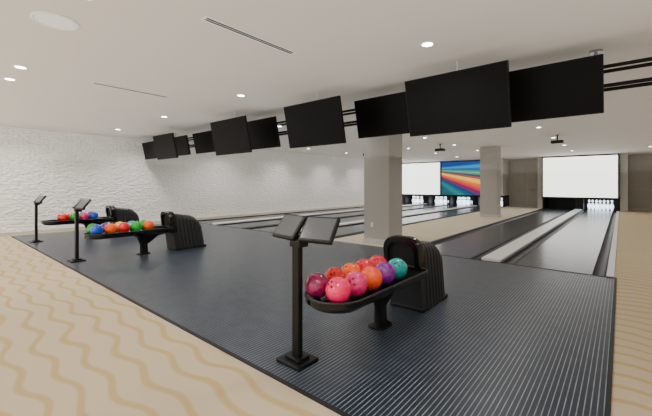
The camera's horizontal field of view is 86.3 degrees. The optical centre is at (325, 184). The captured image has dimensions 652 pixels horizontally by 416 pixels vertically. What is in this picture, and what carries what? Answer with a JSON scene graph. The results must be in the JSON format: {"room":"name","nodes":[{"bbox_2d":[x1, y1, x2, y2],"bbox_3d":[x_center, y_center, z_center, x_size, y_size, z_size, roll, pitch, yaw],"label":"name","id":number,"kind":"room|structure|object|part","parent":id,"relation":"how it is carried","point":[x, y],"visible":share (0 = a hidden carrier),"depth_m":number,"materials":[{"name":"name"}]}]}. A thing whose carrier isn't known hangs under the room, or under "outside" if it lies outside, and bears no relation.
{"room":"games hall","nodes":[
{"label":"games hall","id":0,"kind":"room"},
{"bbox_2d":[0,126,403,232],"bbox_3d":[-2.923,-0.150,17.426,0.200,3.800,30.800,0,0,40],"label":"wall","id":1,"kind":"structure","parent":0,"point":[66,168],"depth_m":12.99,"materials":[{"name":"white paint"}]},
{"bbox_2d":[0,202,403,235],"bbox_3d":[-2.903,1.405,17.279,0.020,0.090,30.600,0,0,40],"label":"baseboard","id":2,"kind":"structure","parent":1,"relation":"attached to","point":[227,216],"depth_m":14.72,"materials":[{"name":"grey"}]},
{"bbox_2d":[13,223,613,415],"bbox_3d":[-2.183,1.507,7.614,13.020,0.126,5.270,0,0,40],"label":"floor","id":3,"kind":"structure","parent":0,"point":[505,339],"depth_m":3.63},
{"bbox_2d":[29,195,46,242],"bbox_3d":[-7.330,0.852,8.835,0.669,1.184,0.274,0,0,40],"label":"console","id":4,"kind":"object","parent":3,"relation":"on","point":[40,198],"visible":1,"depth_m":8.80,"materials":[{"name":"black metal"}]},
{"bbox_3d":[-7.360,1.420,8.838,0.260,0.048,0.240,0,0,40],"label":"plate","id":5,"kind":"part","parent":4,"relation":"part of","materials":[{"name":"black metal"}]},
{"bbox_3d":[-7.360,0.954,8.838,0.075,0.920,0.055,0,0,40],"label":"post","id":6,"kind":"part","parent":4,"relation":"part of","materials":[{"name":"black metal"}]},
{"bbox_2d":[67,198,91,262],"bbox_3d":[-4.707,0.852,6.610,0.669,1.184,0.274,0,0,40],"label":"console","id":7,"kind":"object","parent":3,"relation":"on","point":[81,204],"visible":1,"depth_m":6.58,"materials":[{"name":"black metal"}]},
{"bbox_3d":[-4.737,1.420,6.613,0.260,0.048,0.240,0,0,40],"label":"plate","id":8,"kind":"part","parent":7,"relation":"part of","materials":[{"name":"black metal"}]},
{"bbox_3d":[-4.737,0.954,6.613,0.075,0.920,0.055,0,0,40],"label":"post","id":9,"kind":"part","parent":7,"relation":"part of","materials":[{"name":"black metal"}]},
{"bbox_2d":[74,199,91,209],"bbox_3d":[-4.556,0.359,6.525,0.329,0.198,0.207,0,0,40],"label":"monitor","id":10,"kind":"object","parent":7,"relation":"on","point":[81,205],"depth_m":6.49,"materials":[{"name":"black"}]},
{"bbox_2d":[40,205,139,237],"bbox_3d":[-6.369,1.014,9.635,0.574,0.860,2.415,0,0,39],"label":"rack","id":11,"kind":"object","parent":3,"relation":"on","point":[114,214],"visible":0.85,"depth_m":9.85,"materials":[{"name":"black plastic"}]},
{"bbox_2d":[59,213,68,220],"bbox_3d":[-6.760,0.841,8.985,0.210,0.210,0.210,0,0,40],"label":"ball","id":12,"kind":"object","parent":11,"relation":"on","point":[62,217],"visible":0.87,"depth_m":8.91,"materials":[{"name":"red plastic"}]},
{"bbox_2d":[70,213,74,219],"bbox_3d":[-6.617,0.841,9.154,0.210,0.210,0.210,0,0,40],"label":"ball","id":13,"kind":"object","parent":11,"relation":"on","point":[72,216],"visible":0.46,"depth_m":9.07,"materials":[{"name":"green plastic"}]},
{"bbox_2d":[40,216,114,225],"bbox_3d":[-6.619,0.964,9.326,0.544,0.120,1.618,0,0,40],"label":"tray","id":14,"kind":"object","parent":11,"relation":"on","point":[100,220],"depth_m":9.22,"materials":[{"name":"black plastic"}]},
{"bbox_2d":[80,212,88,218],"bbox_3d":[-6.473,0.841,9.323,0.210,0.210,0.210,0,0,40],"label":"ball","id":15,"kind":"object","parent":11,"relation":"on","point":[84,215],"visible":0.81,"depth_m":9.26,"materials":[{"name":"pink plastic"}]},
{"bbox_2d":[89,212,98,218],"bbox_3d":[-6.329,0.841,9.493,0.210,0.210,0.210,0,0,40],"label":"ball","id":16,"kind":"object","parent":11,"relation":"on","point":[93,215],"visible":0.84,"depth_m":9.42,"materials":[{"name":"blue plastic"}]},
{"bbox_2d":[105,205,139,223],"bbox_3d":[-5.938,1.014,10.253,0.450,0.860,0.902,0,0,40],"label":"hood","id":17,"kind":"object","parent":11,"relation":"attached to","point":[126,215],"depth_m":10.03,"materials":[{"name":"black plastic"}]},
{"bbox_2d":[84,211,205,254],"bbox_3d":[-3.699,1.014,7.371,0.574,0.860,2.415,0,0,39],"label":"rack","id":18,"kind":"object","parent":3,"relation":"on","point":[182,232],"visible":0.97,"depth_m":7.67,"materials":[{"name":"black plastic"}]},
{"bbox_2d":[86,224,95,233],"bbox_3d":[-4.451,0.841,6.646,0.210,0.210,0.210,0,0,40],"label":"ball","id":19,"kind":"object","parent":18,"relation":"on","point":[88,228],"visible":0.49,"depth_m":6.56,"materials":[{"name":"green plastic"}]},
{"bbox_2d":[90,224,103,233],"bbox_3d":[-4.278,0.841,6.500,0.210,0.210,0.210,0,0,40],"label":"ball","id":20,"kind":"object","parent":18,"relation":"on","point":[95,229],"visible":0.81,"depth_m":6.43,"materials":[{"name":"blue plastic"}]},
{"bbox_2d":[104,223,116,232],"bbox_3d":[-4.128,0.841,6.677,0.210,0.210,0.210,0,0,40],"label":"ball","id":21,"kind":"object","parent":18,"relation":"on","point":[109,228],"visible":0.8,"depth_m":6.61,"materials":[{"name":"orange plastic"}]},
{"bbox_2d":[118,222,129,231],"bbox_3d":[-3.978,0.841,6.854,0.210,0.210,0.210,0,0,40],"label":"ball","id":22,"kind":"object","parent":18,"relation":"on","point":[123,227],"visible":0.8,"depth_m":6.78,"materials":[{"name":"red plastic"}]},
{"bbox_2d":[84,226,173,239],"bbox_3d":[-3.950,0.964,7.062,0.544,0.120,1.618,0,0,40],"label":"tray","id":23,"kind":"object","parent":18,"relation":"on","point":[157,230],"depth_m":6.89,"materials":[{"name":"black plastic"}]},
{"bbox_2d":[131,221,141,230],"bbox_3d":[-3.828,0.841,7.031,0.210,0.210,0.210,0,0,40],"label":"ball","id":24,"kind":"object","parent":18,"relation":"on","point":[135,226],"visible":0.84,"depth_m":6.96,"materials":[{"name":"green plastic"}]},
{"bbox_2d":[143,221,153,229],"bbox_3d":[-3.678,0.841,7.208,0.210,0.210,0.210,0,0,40],"label":"ball","id":25,"kind":"object","parent":18,"relation":"on","point":[147,225],"visible":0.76,"depth_m":7.13,"materials":[{"name":"orange plastic"}]},
{"bbox_2d":[160,211,205,250],"bbox_3d":[-3.268,1.014,7.989,0.450,0.860,0.902,0,0,40],"label":"hood","id":26,"kind":"object","parent":18,"relation":"attached to","point":[187,232],"depth_m":7.79,"materials":[{"name":"black plastic"}]},
{"bbox_2d":[272,214,340,371],"bbox_3d":[-0.205,0.852,2.858,0.669,1.184,0.274,0,0,40],"label":"console","id":27,"kind":"object","parent":3,"relation":"on","point":[316,230],"visible":1,"depth_m":2.83,"materials":[{"name":"black metal"}]},
{"bbox_2d":[272,214,306,240],"bbox_3d":[-0.314,0.359,2.993,0.329,0.198,0.207,0,0,40],"label":"monitor","id":28,"kind":"object","parent":27,"relation":"on","point":[289,228],"depth_m":2.95,"materials":[{"name":"black plastic"}]},
{"bbox_3d":[-0.235,0.954,2.861,0.075,0.920,0.055,0,0,40],"label":"post","id":29,"kind":"part","parent":27,"relation":"part of","materials":[{"name":"black metal"}]},
{"bbox_3d":[-0.235,1.420,2.861,0.260,0.048,0.240,0,0,40],"label":"plate","id":30,"kind":"part","parent":27,"relation":"part of","materials":[{"name":"black metal"}]},
{"bbox_2d":[298,216,340,244],"bbox_3d":[-0.054,0.359,2.773,0.329,0.198,0.207,0,0,40],"label":"monitor","id":31,"kind":"object","parent":27,"relation":"on","point":[316,230],"depth_m":2.75,"materials":[{"name":"black plastic"}]},
{"bbox_2d":[304,235,447,330],"bbox_3d":[0.686,1.014,3.652,0.574,0.860,2.415,0,0,39],"label":"rack","id":32,"kind":"object","parent":3,"relation":"on","point":[421,289],"visible":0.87,"depth_m":3.91,"materials":[{"name":"black plastic"}]},
{"bbox_2d":[305,272,328,297],"bbox_3d":[-0.073,0.841,2.921,0.210,0.210,0.210,0,0,40],"label":"ball","id":33,"kind":"object","parent":32,"relation":"on","point":[315,283],"visible":0.93,"depth_m":2.84,"materials":[{"name":"pink"}]},
{"bbox_2d":[324,267,345,279],"bbox_3d":[0.081,0.841,3.102,0.210,0.210,0.210,0,0,40],"label":"ball","id":34,"kind":"object","parent":32,"relation":"on","point":[333,272],"visible":0.52,"depth_m":3.04,"materials":[{"name":"red plastic"}]},
{"bbox_2d":[325,277,351,302],"bbox_3d":[0.098,0.841,2.775,0.210,0.210,0.210,0,0,40],"label":"ball","id":35,"kind":"object","parent":32,"relation":"on","point":[337,289],"visible":0.91,"depth_m":2.70,"materials":[{"name":"pink plastic"}]},
{"bbox_2d":[341,263,360,274],"bbox_3d":[0.234,0.841,3.284,0.210,0.210,0.210,0,0,40],"label":"ball","id":36,"kind":"object","parent":32,"relation":"on","point":[347,268],"visible":0.48,"depth_m":3.23,"materials":[{"name":"orange plastic"}]},
{"bbox_2d":[344,271,367,296],"bbox_3d":[0.252,0.841,2.957,0.210,0.210,0.210,0,0,40],"label":"ball","id":37,"kind":"object","parent":32,"relation":"on","point":[358,281],"visible":0.84,"depth_m":2.88,"materials":[{"name":"pink plastic"}]},
{"bbox_2d":[356,259,374,270],"bbox_3d":[0.388,0.841,3.465,0.210,0.210,0.210,0,0,40],"label":"ball","id":38,"kind":"object","parent":32,"relation":"on","point":[363,263],"visible":0.42,"depth_m":3.41,"materials":[{"name":"red plastic"}]},
{"bbox_2d":[304,265,427,313],"bbox_3d":[0.435,0.964,3.343,0.544,0.120,1.618,0,0,40],"label":"tray","id":39,"kind":"object","parent":32,"relation":"on","point":[415,273],"depth_m":2.92,"materials":[{"name":"black plastic"}]},
{"bbox_2d":[361,266,382,289],"bbox_3d":[0.406,0.841,3.138,0.210,0.210,0.210,0,0,40],"label":"ball","id":40,"kind":"object","parent":32,"relation":"on","point":[374,277],"visible":0.8,"depth_m":3.06,"materials":[{"name":"orange plastic"}]},
{"bbox_2d":[369,255,386,266],"bbox_3d":[0.542,0.841,3.647,0.210,0.210,0.210,0,0,40],"label":"ball","id":41,"kind":"object","parent":32,"relation":"on","point":[376,259],"visible":0.43,"depth_m":3.59,"materials":[{"name":"red plastic"}]},
{"bbox_2d":[376,262,395,284],"bbox_3d":[0.560,0.841,3.320,0.210,0.210,0.210,0,0,40],"label":"ball","id":42,"kind":"object","parent":32,"relation":"on","point":[388,271],"visible":0.81,"depth_m":3.24,"materials":[{"name":"purple plastic"}]},
{"bbox_2d":[388,258,407,278],"bbox_3d":[0.714,0.841,3.501,0.210,0.210,0.210,0,0,40],"label":"ball","id":43,"kind":"object","parent":32,"relation":"on","point":[401,268],"visible":0.8,"depth_m":3.42,"materials":[{"name":"teal plastic"}]},
{"bbox_2d":[383,235,447,312],"bbox_3d":[1.117,1.014,4.270,0.450,0.860,0.902,0,0,40],"label":"hood","id":44,"kind":"object","parent":32,"relation":"attached to","point":[420,296],"depth_m":4.01,"materials":[{"name":"black plastic"}]},
{"bbox_2d":[443,255,613,277],"bbox_3d":[3.100,1.442,6.562,3.600,0.004,0.040,0,0,40],"label":"trim","id":45,"kind":"structure","parent":3,"relation":"on","point":[443,255],"depth_m":6.08,"materials":[{"name":"black metal"}]},
{"bbox_2d":[0,0,651,137],"bbox_3d":[-3.938,-1.860,4.015,15.600,0.380,9.030,0,0,40],"label":"ceiling","id":46,"kind":"structure","parent":0,"point":[160,47],"depth_m":4.26,"materials":[{"name":"white paint"}]},
{"bbox_2d":[3,77,16,80],"bbox_3d":[-4.977,-1.665,5.480,0.170,0.010,0.170,0,0,40],"label":"recessed light","id":47,"kind":"object","parent":46,"relation":"in","point":[5,78],"visible":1,"depth_m":5.48,"materials":[{"name":"white plastic"}]},
{"bbox_2d":[13,65,27,68],"bbox_3d":[-4.321,-1.665,4.923,0.170,0.010,0.170,0,0,40],"label":"recessed light","id":48,"kind":"object","parent":46,"relation":"in","point":[15,66],"visible":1,"depth_m":4.92,"materials":[{"name":"white plastic"}]},
{"bbox_2d":[30,11,78,30],"bbox_3d":[-2.753,-1.663,3.541,0.400,0.014,0.400,0,0,40],"label":"ceiling speaker","id":49,"kind":"object","parent":46,"relation":"attached to","point":[49,19],"visible":1,"depth_m":3.51,"materials":[{"name":"white paint"}]},
{"bbox_2d":[34,14,75,28],"bbox_3d":[-2.753,-1.665,3.541,0.336,0.009,0.336,0,0,40],"label":"grille","id":50,"kind":"object","parent":49,"relation":"attached to","point":[54,21],"depth_m":3.53,"materials":[{"name":"white"}]},
{"bbox_2d":[91,82,168,97],"bbox_3d":[-3.407,-1.666,6.141,0.120,0.008,1.260,0,0,40],"label":"ceiling vent","id":51,"kind":"object","parent":46,"relation":"in","point":[96,83],"visible":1,"depth_m":6.06,"materials":[{"name":"grey metal"}]},
{"bbox_2d":[153,127,178,159],"bbox_3d":[-4.582,-1.210,9.981,1.200,0.921,0.252,0,0,40],"label":"television","id":52,"kind":"object","parent":46,"relation":"hanging from","point":[165,144],"visible":1,"depth_m":9.88,"materials":[{"name":"black plastic"}]},
{"bbox_2d":[210,112,251,155],"bbox_3d":[-2.159,-1.188,7.921,1.340,0.965,0.262,0,0,40],"label":"television","id":53,"kind":"object","parent":46,"relation":"hanging from","point":[230,136],"visible":1,"depth_m":7.82,"materials":[{"name":"black plastic"}]},
{"bbox_2d":[200,15,296,54],"bbox_3d":[-0.814,-1.666,3.942,0.120,0.008,1.260,0,0,40],"label":"ceiling vent","id":54,"kind":"object","parent":46,"relation":"in","point":[206,18],"visible":1,"depth_m":3.85,"materials":[{"name":"grey metal"}]},
{"bbox_2d":[284,93,345,148],"bbox_3d":[-0.215,-1.188,6.271,1.340,0.965,0.262,0,0,40],"label":"television","id":55,"kind":"object","parent":46,"relation":"hanging from","point":[320,122],"visible":1,"depth_m":6.17,"materials":[{"name":"black plastic"}]},
{"bbox_2d":[420,41,434,46],"bbox_3d":[1.201,-1.665,4.122,0.170,0.010,0.170,0,0,40],"label":"recessed light","id":56,"kind":"object","parent":46,"relation":"in","point":[426,43],"visible":1,"depth_m":4.11,"materials":[{"name":"white paint"}]},
{"bbox_2d":[405,60,511,136],"bbox_3d":[1.715,-1.188,4.635,1.340,0.965,0.262,0,0,40],"label":"television","id":57,"kind":"object","parent":46,"relation":"hanging from","point":[478,97],"visible":1,"depth_m":4.53,"materials":[{"name":"black plastic"}]},
{"bbox_2d":[0,206,651,415],"bbox_3d":[3.038,1.510,12.240,15.600,0.120,30.600,0,0,40],"label":"floor","id":58,"kind":"structure","parent":0,"point":[70,345],"depth_m":2.96,"materials":[{"name":"beige carpet"}]},
{"bbox_2d":[11,236,351,415],"bbox_3d":[-3.897,1.444,5.593,13.020,0.012,0.030,0,0,40],"label":"trim","id":59,"kind":"structure","parent":58,"relation":"on","point":[299,390],"depth_m":2.99,"materials":[{"name":"black"}]},
{"bbox_2d":[604,277,616,415],"bbox_3d":[2.793,1.444,3.394,0.030,0.012,5.270,0,0,40],"label":"trim","id":60,"kind":"structure","parent":58,"relation":"on","point":[611,345],"depth_m":2.83,"materials":[{"name":"black"}]},
{"bbox_2d":[364,134,401,239],"bbox_3d":[1.440,-0.150,8.757,0.710,3.200,0.660,0,0,40],"label":"wall pillar","id":61,"kind":"structure","parent":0,"point":[382,154],"depth_m":8.50,"materials":[{"name":"beige paint"}]},
{"bbox_2d":[363,238,384,244],"bbox_3d":[1.440,1.385,8.757,0.750,0.130,0.700,0,0,40],"label":"baseboard","id":62,"kind":"structure","parent":61,"relation":"attached to","point":[365,240],"depth_m":8.53,"materials":[{"name":"grey"}]},
{"bbox_2d":[142,27,651,162],"bbox_3d":[5.958,-1.900,15.684,15.600,0.300,21.570,0,0,40],"label":"ceiling","id":63,"kind":"structure","parent":0,"point":[625,124],"depth_m":10.97,"materials":[{"name":"white paint"}]},
{"bbox_2d":[174,49,651,147],"bbox_3d":[-0.558,-1.488,8.000,15.560,0.524,0.300,0,0,40],"label":"truss","id":64,"kind":"object","parent":63,"relation":"hanging from","point":[596,51],"visible":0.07,"depth_m":4.38,"materials":[{"name":"black metal"}]},
{"bbox_2d":[142,141,156,159],"bbox_3d":[-6.164,-1.225,12.367,1.080,0.594,0.305,0,0,40],"label":"television","id":65,"kind":"object","parent":64,"relation":"hanging from","point":[149,150],"visible":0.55,"depth_m":12.31,"materials":[{"name":"black plastic"}]},
{"bbox_2d":[175,135,190,155],"bbox_3d":[-4.562,-1.225,11.009,1.080,0.594,0.305,0,0,40],"label":"television","id":66,"kind":"object","parent":64,"relation":"hanging from","point":[182,143],"visible":0.77,"depth_m":10.78,"materials":[{"name":"black plastic"}]},
{"bbox_2d":[192,131,214,153],"bbox_3d":[-3.456,-1.225,10.071,1.080,0.594,0.305,0,0,40],"label":"television","id":67,"kind":"object","parent":64,"relation":"hanging from","point":[203,141],"visible":0.84,"depth_m":9.99,"materials":[{"name":"black plastic"}]},
{"bbox_2d":[247,116,280,149],"bbox_3d":[-1.561,-1.225,8.457,1.300,0.692,0.316,0,0,40],"label":"television","id":68,"kind":"object","parent":64,"relation":"hanging from","point":[264,133],"visible":0.82,"depth_m":8.26,"materials":[{"name":"black plastic"}]},
{"bbox_2d":[354,91,408,138],"bbox_3d":[1.116,-1.225,6.186,1.300,0.692,0.316,0,0,40],"label":"television","id":69,"kind":"object","parent":64,"relation":"hanging from","point":[386,115],"visible":0.7,"depth_m":6.17,"materials":[{"name":"black plastic"}]},
{"bbox_3d":[-0.481,-1.250,8.091,15.560,0.048,0.048,0,0,40],"label":"truss rail","id":70,"kind":"part","parent":64,"relation":"part of","materials":[{"name":"black metal"}]},
{"bbox_3d":[-0.636,-1.250,7.908,15.560,0.048,0.048,0,0,40],"label":"truss rail","id":71,"kind":"part","parent":64,"relation":"part of","materials":[{"name":"black metal"}]},
{"bbox_2d":[509,54,603,122],"bbox_3d":[2.901,-1.225,4.673,1.300,0.692,0.316,0,0,40],"label":"television","id":72,"kind":"object","parent":64,"relation":"hanging from","point":[574,87],"visible":0.71,"depth_m":4.47,"materials":[{"name":"black plastic"}]},
{"bbox_2d":[402,162,440,195],"bbox_3d":[7.195,-0.465,26.612,3.250,2.510,0.100,0,0,40],"label":"projection screen","id":73,"kind":"object","parent":63,"relation":"hanging from","point":[422,178],"visible":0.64,"depth_m":26.48,"materials":[{"name":"white fabric"}]},
{"bbox_2d":[435,144,444,151],"bbox_3d":[4.888,-1.597,14.886,0.360,0.305,0.330,0,0,40],"label":"ceiling projector","id":74,"kind":"object","parent":63,"relation":"hanging from","point":[440,148],"visible":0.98,"depth_m":14.77,"materials":[{"name":"black plastic"}]},
{"bbox_2d":[441,160,479,196],"bbox_3d":[9.834,-0.465,24.374,3.630,2.510,0.100,0,0,40],"label":"screen","id":75,"kind":"object","parent":63,"relation":"hanging from","point":[458,178],"visible":0.64,"depth_m":24.59,"materials":[{"name":"multicoloured"}]},
{"bbox_2d":[551,135,563,143],"bbox_3d":[8.092,-1.597,12.170,0.360,0.305,0.330,0,0,40],"label":"ceiling projector","id":76,"kind":"object","parent":63,"relation":"hanging from","point":[557,141],"visible":1,"depth_m":12.09,"materials":[{"name":"black plastic"}]},
{"bbox_2d":[542,154,618,198],"bbox_3d":[14.692,-0.465,20.254,3.630,2.510,0.100,0,0,40],"label":"projection screen","id":77,"kind":"object","parent":63,"relation":"hanging from","point":[578,176],"visible":1,"depth_m":20.12,"materials":[{"name":"white fabric"}]},
{"bbox_2d":[334,206,541,246],"bbox_3d":[7.223,1.510,15.922,2.220,0.120,19.570,0,0,40],"label":"floor","id":78,"kind":"structure","parent":0,"point":[432,230],"depth_m":12.46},
{"bbox_2d":[480,146,500,214],"bbox_3d":[7.533,-0.150,15.941,0.710,3.200,0.660,0,0,40],"label":"wall pillar","id":79,"kind":"structure","parent":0,"point":[490,156],"depth_m":15.68,"materials":[{"name":"beige paint"}]},
{"bbox_2d":[480,214,500,217],"bbox_3d":[7.533,1.385,15.941,0.750,0.130,0.700,0,0,40],"label":"baseboard","id":80,"kind":"structure","parent":79,"relation":"attached to","point":[481,215],"depth_m":15.66,"materials":[{"name":"grey"}]},
{"bbox_2d":[501,158,508,195],"bbox_3d":[11.963,-0.525,23.631,0.480,2.450,1.680,0,0,40],"label":"end panel","id":81,"kind":"object","parent":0,"point":[504,162],"visible":0.71,"depth_m":23.16,"materials":[{"name":"beige wood"}]},
{"bbox_2d":[538,157,542,207],"bbox_3d":[13.783,-0.150,22.205,0.260,3.200,1.500,0,0,40],"label":"wall","id":82,"kind":"structure","parent":0,"point":[540,199],"depth_m":21.61,"materials":[{"name":"beige paint"}]},
{"bbox_2d":[509,154,651,209],"bbox_3d":[12.998,-0.150,23.985,15.600,3.800,0.200,0,0,40],"label":"wall","id":83,"kind":"structure","parent":0,"point":[526,173],"depth_m":23.05,"materials":[{"name":"brown wood"}]},
{"bbox_2d":[510,189,525,203],"bbox_3d":[13.096,0.805,23.752,0.950,1.010,0.030,0,0,40],"label":"wall panel","id":84,"kind":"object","parent":83,"relation":"attached to","point":[517,196],"depth_m":23.73,"materials":[{"name":"brown wood"}]},
{"bbox_2d":[510,174,525,188],"bbox_3d":[13.096,-0.250,23.752,0.950,1.000,0.030,0,0,40],"label":"wall panel","id":85,"kind":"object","parent":83,"relation":"attached to","point":[517,181],"depth_m":23.73,"materials":[{"name":"brown wood"}]},
{"bbox_2d":[510,160,525,172],"bbox_3d":[13.096,-1.250,23.752,0.950,0.900,0.030,0,0,40],"label":"wall panel","id":86,"kind":"object","parent":83,"relation":"attached to","point":[516,166],"depth_m":23.73,"materials":[{"name":"brown wood"}]},
{"bbox_2d":[527,189,537,204],"bbox_3d":[13.805,0.805,23.151,0.790,1.010,0.030,0,0,40],"label":"wall panel","id":87,"kind":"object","parent":83,"relation":"attached to","point":[532,195],"depth_m":23.17,"materials":[{"name":"brown wood"}]},
{"bbox_2d":[527,174,537,188],"bbox_3d":[13.805,-0.250,23.151,0.790,1.000,0.030,0,0,40],"label":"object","id":88,"kind":"structure","parent":83,"relation":"attached to","point":[532,179],"depth_m":23.17,"materials":[{"name":"brown wood"}]},
{"bbox_2d":[527,159,537,172],"bbox_3d":[13.805,-1.250,23.151,0.790,0.900,0.030,0,0,40],"label":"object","id":89,"kind":"structure","parent":83,"relation":"attached to","point":[532,165],"depth_m":23.17,"materials":[{"name":"brown wood"}]},
{"bbox_2d":[628,208,651,210],"bbox_3d":[18.015,1.390,19.580,2.250,0.120,0.030,0,0,40],"label":"baseboard","id":90,"kind":"structure","parent":83,"relation":"attached to","point":[638,209],"depth_m":19.73,"materials":[{"name":"grey"}]},
{"bbox_2d":[629,190,651,207],"bbox_3d":[17.828,0.805,19.739,0.940,1.010,0.030,0,0,40],"label":"wall panel","id":91,"kind":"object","parent":83,"relation":"attached to","point":[637,198],"depth_m":19.72,"materials":[{"name":"brown wood"}]},
{"bbox_2d":[629,172,651,188],"bbox_3d":[17.828,-0.250,19.739,0.940,1.000,0.030,0,0,40],"label":"wall panel","id":92,"kind":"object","parent":83,"relation":"attached to","point":[637,180],"depth_m":19.72,"materials":[{"name":"brown wood"}]},
{"bbox_2d":[629,155,651,170],"bbox_3d":[17.828,-1.250,19.739,0.940,0.900,0.030,0,0,40],"label":"wall panel","id":93,"kind":"object","parent":83,"relation":"attached to","point":[636,162],"depth_m":19.72,"materials":[{"name":"brown wood"}]},
{"bbox_2d":[620,153,627,211],"bbox_3d":[16.811,-0.150,19.637,0.320,3.200,1.500,0,0,40],"label":"wall","id":94,"kind":"structure","parent":0,"point":[623,156],"depth_m":19.05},
{"bbox_3d":[3.038,1.660,12.240,15.600,0.180,30.600,0,0,40],"label":"floor","id":95,"kind":"structure","parent":0,"visible":0},
{"bbox_2d":[198,203,409,223],"bbox_3d":[0.967,1.498,20.165,1.590,0.145,17.950,0,0,40],"label":"lane","id":96,"kind":"object","parent":95,"relation":"on","point":[207,221],"visible":0.49,"depth_m":16.55,"materials":[{"name":"black"}]},
{"bbox_2d":[212,203,426,224],"bbox_3d":[1.708,1.480,19.485,0.420,0.180,17.870,0,0,40],"label":"divider","id":97,"kind":"object","parent":95,"relation":"on","point":[324,213],"visible":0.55,"depth_m":14.89,"materials":[{"name":"white"}]},
{"bbox_2d":[221,204,441,227],"bbox_3d":[2.500,1.498,18.865,1.590,0.145,17.950,0,0,40],"label":"lane","id":98,"kind":"object","parent":95,"relation":"on","point":[276,221],"visible":0.41,"depth_m":15.53,"materials":[{"name":"grey"}]},
{"bbox_2d":[244,205,461,231],"bbox_3d":[3.713,1.498,17.837,1.590,0.145,17.950,0,0,40],"label":"lane","id":99,"kind":"object","parent":95,"relation":"on","point":[269,228],"visible":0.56,"depth_m":15.76,"materials":[{"name":"black"}]},
{"bbox_2d":[300,205,476,231],"bbox_3d":[4.454,1.480,17.156,0.420,0.180,17.870,0,0,40],"label":"divider","id":100,"kind":"object","parent":95,"relation":"on","point":[454,208],"visible":0.34,"depth_m":16.97,"materials":[{"name":"white plastic"}]},
{"bbox_2d":[299,206,479,238],"bbox_3d":[5.246,1.498,16.537,1.590,0.145,17.950,0,0,40],"label":"lane","id":101,"kind":"object","parent":95,"relation":"on","point":[349,230],"visible":0.26,"depth_m":14.63,"materials":[{"name":"grey"}]},
{"bbox_2d":[404,195,449,204],"bbox_3d":[8.037,1.135,26.947,3.600,0.870,1.500,0,0,40],"label":"surround","id":102,"kind":"object","parent":95,"relation":"on","point":[427,199],"visible":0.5,"depth_m":26.91,"materials":[{"name":"black"}]},
{"bbox_2d":[450,195,508,206],"bbox_3d":[10.782,1.135,24.619,3.600,0.870,1.500,0,0,40],"label":"surround","id":103,"kind":"object","parent":95,"relation":"on","point":[474,200],"visible":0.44,"depth_m":24.17,"materials":[{"name":"black"}]},
{"bbox_2d":[430,208,570,259],"bbox_3d":[8.152,1.498,14.072,1.590,0.145,17.950,0,0,40],"label":"lane","id":104,"kind":"object","parent":95,"relation":"on","point":[476,243],"visible":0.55,"depth_m":10.00,"materials":[{"name":"black"}]},
{"bbox_2d":[479,209,582,262],"bbox_3d":[8.892,1.480,13.392,0.420,0.180,17.870,0,0,40],"label":"divider","id":105,"kind":"object","parent":95,"relation":"on","point":[508,251],"visible":0.66,"depth_m":8.57,"materials":[{"name":"white"}]},
{"bbox_2d":[504,210,618,276],"bbox_3d":[9.684,1.498,12.772,1.590,0.145,17.950,0,0,40],"label":"lane","id":106,"kind":"object","parent":95,"relation":"on","point":[586,243],"visible":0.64,"depth_m":8.08,"materials":[{"name":"grey"}]},
{"bbox_2d":[543,198,618,212],"bbox_3d":[15.221,1.135,20.855,3.600,0.870,1.500,0,0,40],"label":"surround","id":107,"kind":"object","parent":95,"relation":"on","point":[571,204],"visible":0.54,"depth_m":21.30,"materials":[{"name":"black"}]}
]}

